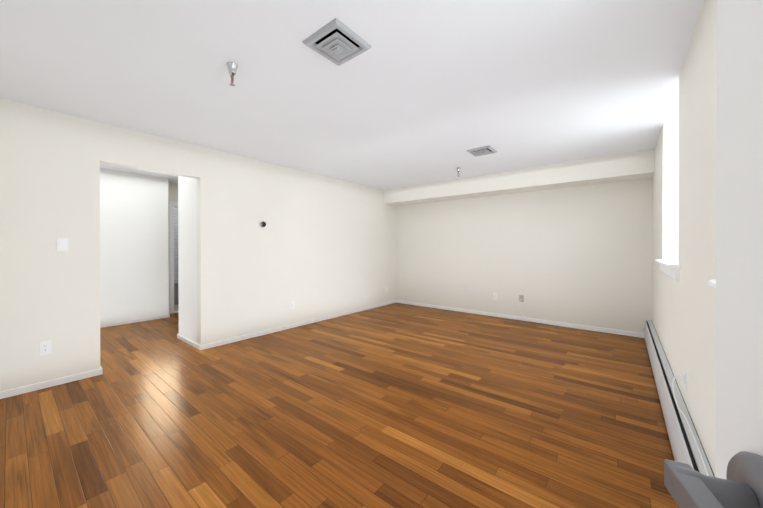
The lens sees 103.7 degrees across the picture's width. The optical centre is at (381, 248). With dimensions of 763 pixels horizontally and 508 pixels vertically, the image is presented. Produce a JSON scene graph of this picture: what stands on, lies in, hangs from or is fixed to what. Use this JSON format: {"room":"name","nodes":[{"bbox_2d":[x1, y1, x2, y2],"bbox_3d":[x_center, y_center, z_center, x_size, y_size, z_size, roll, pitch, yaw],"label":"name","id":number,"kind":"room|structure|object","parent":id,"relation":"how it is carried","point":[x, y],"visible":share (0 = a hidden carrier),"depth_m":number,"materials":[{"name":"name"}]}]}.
{"room":"empty living room","nodes":[
{"label":"empty living room","id":0,"kind":"room"},
{"bbox_2d":[100,168,168,323],"bbox_3d":[-4.734,-0.008,4.453,0.450,2.452,2.530,0,0,39],"label":"wall","id":1,"kind":"structure","parent":0,"point":[134,271],"depth_m":4.92,"materials":[{"name":"paint"}]},
{"bbox_2d":[100,314,169,327],"bbox_3d":[-4.454,1.188,4.434,0.014,0.060,2.244,0,0,39],"label":"baseboard","id":2,"kind":"structure","parent":1,"relation":"attached to","point":[166,315],"depth_m":4.91,"materials":[{"name":"paint"}]},
{"bbox_2d":[168,182,177,257],"bbox_3d":[-3.497,-0.015,6.255,0.120,2.452,1.830,0,0,39],"label":"wall","id":3,"kind":"structure","parent":0,"point":[172,192],"depth_m":5.61,"materials":[{"name":"paint"}]},
{"bbox_2d":[169,201,178,313],"bbox_3d":[-3.716,0.165,5.970,0.138,2.095,0.910,0,0,39],"label":"door frame","id":4,"kind":"structure","parent":3,"relation":"attached to","point":[172,205],"depth_m":5.60,"materials":[{"name":"paint"}]},
{"bbox_2d":[174,207,177,279],"bbox_3d":[-4.792,-0.018,7.135,0.100,2.452,2.320,0,0,39],"label":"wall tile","id":5,"kind":"structure","parent":0,"point":[175,243],"depth_m":7.01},
{"bbox_2d":[174,304,178,310],"bbox_3d":[-4.194,1.254,6.647,1.450,0.112,2.100,0,0,39],"label":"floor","id":6,"kind":"structure","parent":0,"point":[176,307],"depth_m":6.11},
{"bbox_2d":[174,280,178,304],"bbox_3d":[-4.477,0.968,6.873,0.716,0.458,2.092,0,0,39],"label":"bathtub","id":7,"kind":"object","parent":6,"relation":"on","point":[176,300],"depth_m":6.41,"materials":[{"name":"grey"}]},
{"bbox_2d":[178,176,196,342],"bbox_3d":[-1.841,-0.009,4.716,0.631,2.452,2.155,0,0,39],"label":"wall","id":8,"kind":"structure","parent":0,"point":[187,249],"depth_m":3.86,"materials":[{"name":"paint"}]},
{"bbox_2d":[0,98,395,391],"bbox_3d":[-1.569,-0.008,4.455,0.120,2.452,6.499,0,0,39],"label":"wall","id":9,"kind":"structure","parent":0,"point":[317,246],"depth_m":3.58,"materials":[{"name":"paint"}]},
{"bbox_2d":[39,340,51,355],"bbox_3d":[-2.952,0.873,2.634,0.009,0.117,0.072,0,0,39],"label":"electrical outlet","id":10,"kind":"object","parent":9,"relation":"attached to","point":[45,347],"visible":1,"depth_m":2.63,"materials":[{"name":"white plastic"}]},
{"bbox_2d":[0,366,102,398],"bbox_3d":[-3.053,1.196,2.529,0.044,0.060,1.029,0,0,39],"label":"baseboard","id":11,"kind":"structure","parent":9,"relation":"attached to","point":[40,385],"depth_m":2.65,"materials":[{"name":"paint"}]},
{"bbox_2d":[57,238,67,250],"bbox_3d":[-2.885,-0.038,2.712,0.012,0.117,0.072,0,0,39],"label":"rocker light switch","id":12,"kind":"object","parent":9,"relation":"attached to","point":[62,244],"visible":1,"depth_m":2.71,"materials":[{"name":"white plastic"}]},
{"bbox_2d":[177,334,195,347],"bbox_3d":[-2.516,1.190,3.872,0.621,0.060,0.014,0,0,39],"label":"baseboard","id":13,"kind":"structure","parent":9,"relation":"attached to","point":[185,340],"depth_m":3.86,"materials":[{"name":"paint"}]},
{"bbox_2d":[260,221,265,226],"bbox_3d":[-1.663,-0.342,4.213,0.035,0.084,0.084,0,0,39],"label":"thermostat","id":14,"kind":"object","parent":9,"relation":"attached to","point":[262,223],"visible":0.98,"depth_m":4.20,"materials":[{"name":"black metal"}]},
{"bbox_2d":[290,301,293,308],"bbox_3d":[-1.369,0.870,4.604,0.009,0.117,0.072,0,0,39],"label":"electrical outlet","id":15,"kind":"object","parent":9,"relation":"attached to","point":[291,304],"visible":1,"depth_m":4.60,"materials":[{"name":"white plastic"}]},
{"bbox_2d":[197,300,395,349],"bbox_3d":[-0.942,1.185,5.157,0.044,0.060,3.989,0,0,39],"label":"baseboard","id":16,"kind":"structure","parent":9,"relation":"attached to","point":[200,347],"depth_m":4.45,"materials":[{"name":"paint"}]},
{"bbox_2d":[0,303,678,507],"bbox_3d":[-0.728,1.271,3.784,7.500,0.100,6.499,0,0,39],"label":"floor","id":17,"kind":"structure","parent":0,"point":[397,405],"depth_m":2.13,"materials":[{"name":"brown wood"}]},
{"bbox_2d":[519,299,642,337],"bbox_3d":[2.944,1.030,4.572,1.573,0.374,0.038,0,0,39],"label":"cord","id":18,"kind":"object","parent":17,"relation":"on","point":[576,328],"visible":0.98,"depth_m":4.54,"materials":[{"name":"white plastic"}]},
{"bbox_2d":[672,376,708,475],"bbox_3d":[1.167,1.016,1.067,0.101,0.428,2.153,0,0,39],"label":"power cord","id":19,"kind":"object","parent":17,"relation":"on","point":[689,427],"visible":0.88,"depth_m":1.61,"materials":[{"name":"white plastic"}]},
{"bbox_2d":[0,0,703,189],"bbox_3d":[-1.312,-1.283,4.244,9.000,0.100,6.499,0,0,39],"label":"ceiling","id":20,"kind":"structure","parent":0,"point":[419,92],"depth_m":2.15,"materials":[{"name":"paint"}]},
{"bbox_2d":[226,62,237,85],"bbox_3d":[-0.997,-1.159,2.001,0.068,0.132,0.068,0,0,39],"label":"sprinkler","id":21,"kind":"object","parent":20,"relation":"hanging from","point":[232,68],"visible":1,"depth_m":1.99,"materials":[{"name":"silver metal"}]},
{"bbox_2d":[302,18,371,65],"bbox_3d":[-0.263,-1.199,1.791,0.290,0.049,0.290,0,0,39],"label":"ceiling vent","id":22,"kind":"object","parent":20,"relation":"in","point":[336,41],"visible":1,"depth_m":1.75,"materials":[{"name":"metal"}]},
{"bbox_2d":[466,145,496,156],"bbox_3d":[1.264,-1.207,3.769,0.290,0.049,0.290,0,0,39],"label":"ceiling vent","id":23,"kind":"object","parent":20,"relation":"in","point":[483,150],"visible":1,"depth_m":3.73,"materials":[{"name":"metal"}]},
{"bbox_2d":[384,149,654,205],"bbox_3d":[1.850,-1.094,5.205,4.265,0.285,0.441,0,0,39],"label":"beam","id":24,"kind":"structure","parent":20,"relation":"attached to","point":[638,165],"depth_m":4.57,"materials":[{"name":"paint"}]},
{"bbox_2d":[396,178,651,332],"bbox_3d":[2.232,-0.011,5.378,4.889,2.452,0.300,0,0,39],"label":"wall","id":25,"kind":"structure","parent":0,"point":[580,255],"depth_m":4.90,"materials":[{"name":"paint"}]},
{"bbox_2d":[396,300,643,337],"bbox_3d":[1.983,1.185,5.380,4.265,0.060,0.014,0,0,39],"label":"baseboard","id":26,"kind":"structure","parent":25,"relation":"attached to","point":[397,301],"depth_m":5.01,"materials":[{"name":"paint"}]},
{"bbox_2d":[519,295,523,301],"bbox_3d":[2.366,0.845,5.070,0.070,0.114,0.017,0,0,39],"label":"outlet plate","id":27,"kind":"object","parent":25,"relation":"attached to","point":[521,297],"visible":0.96,"depth_m":5.07,"materials":[{"name":"grey plastic"}]},
{"bbox_2d":[652,0,716,475],"bbox_3d":[1.960,0.003,1.620,0.404,2.452,6.499,0,0,39],"label":"wall","id":28,"kind":"structure","parent":0,"point":[684,187],"depth_m":1.70,"materials":[{"name":"paint"}]},
{"bbox_2d":[654,259,679,281],"bbox_3d":[2.563,0.171,2.463,0.399,0.120,1.216,0,0,39],"label":"sill","id":29,"kind":"structure","parent":28,"relation":"attached to","point":[670,268],"depth_m":2.33,"materials":[{"name":"paint"}]},
{"bbox_2d":[644,320,714,476],"bbox_3d":[1.772,1.101,1.776,0.079,0.254,5.859,0,0,39],"label":"baseboard heater","id":30,"kind":"object","parent":28,"relation":"attached to","point":[683,446],"visible":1,"depth_m":1.89,"materials":[{"name":"metal"}]},
{"bbox_2d":[684,369,686,391],"bbox_3d":[1.889,0.818,1.863,0.009,0.117,0.072,0,0,39],"label":"electrical outlet","id":31,"kind":"object","parent":28,"relation":"attached to","point":[685,379],"visible":0.92,"depth_m":1.85,"materials":[{"name":"white plastic"}]},
{"bbox_2d":[708,279,715,287],"bbox_3d":[1.026,0.178,0.549,0.399,0.120,1.216,0,0,39],"label":"sill","id":32,"kind":"structure","parent":28,"relation":"attached to","point":[712,282],"depth_m":1.10,"materials":[{"name":"paint"}]},
{"bbox_3d":[-1.651,0.007,0.545,4.889,2.452,0.300,0,0,39],"label":"wall","id":33,"kind":"structure","parent":0,"visible":0},
{"bbox_2d":[664,0,762,507],"bbox_3d":[0.116,0.217,-0.119,0.277,2.022,0.859,0,0,39],"label":"open door","id":34,"kind":"structure","parent":33,"relation":"in","point":[736,481],"depth_m":0.24,"materials":[{"name":"paint"}]}
]}

